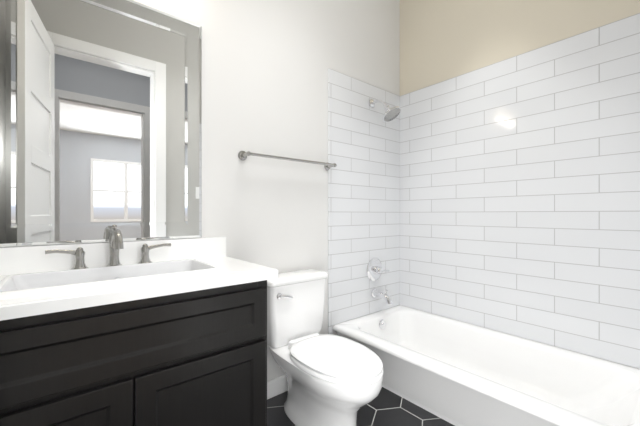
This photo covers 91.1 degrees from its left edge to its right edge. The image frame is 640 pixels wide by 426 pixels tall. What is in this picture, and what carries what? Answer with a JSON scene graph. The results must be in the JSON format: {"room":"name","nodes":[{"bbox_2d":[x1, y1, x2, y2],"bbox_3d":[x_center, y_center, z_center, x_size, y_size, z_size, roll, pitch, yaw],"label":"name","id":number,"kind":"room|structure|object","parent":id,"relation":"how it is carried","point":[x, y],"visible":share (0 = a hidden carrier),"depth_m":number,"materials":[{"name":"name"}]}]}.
{"room":"bathroom","nodes":[
{"label":"bathroom","id":0,"kind":"room"},
{"bbox_2d":[13,0,399,380],"bbox_3d":[-0.330,-0.415,1.881,2.730,2.970,0.120,0,0,-40],"label":"wall","id":1,"kind":"structure","parent":0,"point":[266,64],"depth_m":1.86,"materials":[{"name":"paint"}]},
{"bbox_2d":[0,0,201,246],"bbox_3d":[-0.884,-0.411,1.336,0.750,1.058,0.012,0,0,-40],"label":"framed mirror","id":2,"kind":"object","parent":1,"relation":"attached to","point":[100,118],"visible":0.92,"depth_m":1.30,"materials":[{"name":"silver glass"}]},
{"bbox_2d":[267,375,287,398],"bbox_3d":[-0.222,1.020,1.884,0.710,0.100,0.014,0,0,-40],"label":"baseboard","id":3,"kind":"structure","parent":1,"relation":"attached to","point":[277,386],"depth_m":1.84,"materials":[{"name":"white"}]},
{"bbox_2d":[238,151,336,169],"bbox_3d":[-0.161,-0.320,1.885,0.667,0.052,0.087,0,0,-40],"label":"towel rail","id":4,"kind":"object","parent":1,"relation":"attached to","point":[242,155],"visible":1,"depth_m":1.79,"materials":[{"name":"silver metal"}]},
{"bbox_2d":[328,68,399,334],"bbox_3d":[0.359,0.043,2.368,0.789,2.053,0.009,0,0,-40],"label":"tile","id":5,"kind":"structure","parent":1,"relation":"attached to","point":[363,188],"depth_m":2.31,"materials":[{"name":"white tile"}]},
{"bbox_2d":[366,258,389,280],"bbox_3d":[0.443,0.425,2.385,0.189,0.176,0.070,0,0,-40],"label":"shower valve","id":6,"kind":"object","parent":5,"relation":"attached to","point":[374,270],"visible":1,"depth_m":2.38,"materials":[{"name":"silver metal"}]},
{"bbox_2d":[371,288,391,303],"bbox_3d":[0.468,0.609,2.344,0.068,0.100,0.166,0,0,-40],"label":"tub spout","id":7,"kind":"object","parent":5,"relation":"attached to","point":[381,294],"visible":1,"depth_m":2.33,"materials":[{"name":"silver metal"}]},
{"bbox_2d":[369,99,400,121],"bbox_3d":[0.476,-0.771,2.298,0.147,0.199,0.247,0,0,-40],"label":"shower head","id":8,"kind":"object","parent":5,"relation":"attached to","point":[391,113],"visible":1,"depth_m":2.26},
{"bbox_2d":[267,387,454,425],"bbox_3d":[0.209,1.095,1.230,2.730,0.050,1.810,0,0,-40],"label":"floor","id":9,"kind":"structure","parent":0,"point":[385,407],"depth_m":1.68,"materials":[{"name":"black tile"}]},
{"bbox_2d":[0,280,266,425],"bbox_3d":[-0.722,0.663,1.139,0.931,0.814,0.521,0,0,-40],"label":"vanity cabinet","id":10,"kind":"object","parent":9,"relation":"on","point":[196,358],"visible":0.88,"depth_m":0.96,"materials":[{"name":"black wood"}]},
{"bbox_2d":[0,237,277,320],"bbox_3d":[-0.706,0.222,1.144,0.966,0.204,0.533,0,0,-40],"label":"countertop","id":11,"kind":"structure","parent":10,"relation":"on","point":[35,280],"depth_m":1.14,"materials":[{"name":"white stone"}]},
{"bbox_2d":[45,225,170,269],"bbox_3d":[-0.800,0.131,1.234,0.426,0.176,0.184,0,0,-40],"label":"widespread faucet","id":12,"kind":"object","parent":11,"relation":"on","point":[115,241],"visible":0.98,"depth_m":1.25,"materials":[{"name":"silver metal"}]},
{"bbox_2d":[267,269,382,425],"bbox_3d":[0.000,0.708,1.607,0.444,0.725,0.721,0,0,-40],"label":"toilet","id":13,"kind":"object","parent":9,"relation":"on","point":[334,380],"visible":0.88,"depth_m":1.56,"materials":[{"name":"white ceramic"}]},
{"bbox_2d":[333,305,639,425],"bbox_3d":[0.872,0.915,1.786,0.756,0.310,1.556,0,0,-40],"label":"bathtub","id":14,"kind":"object","parent":9,"relation":"on","point":[455,372],"visible":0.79,"depth_m":1.71,"materials":[{"name":"white ceramic"}]},
{"bbox_2d":[400,0,639,361],"bbox_3d":[1.252,-0.415,2.016,0.120,2.970,1.690,0,0,-40],"label":"wall","id":15,"kind":"structure","parent":0,"point":[442,40],"depth_m":2.13,"materials":[{"name":"paint"}]},
{"bbox_2d":[400,13,639,368],"bbox_3d":[1.164,-0.113,2.021,0.009,1.741,1.569,0,0,-40],"label":"tile","id":16,"kind":"structure","parent":15,"relation":"attached to","point":[520,195],"depth_m":1.87,"materials":[{"name":"white tile"}]}
]}

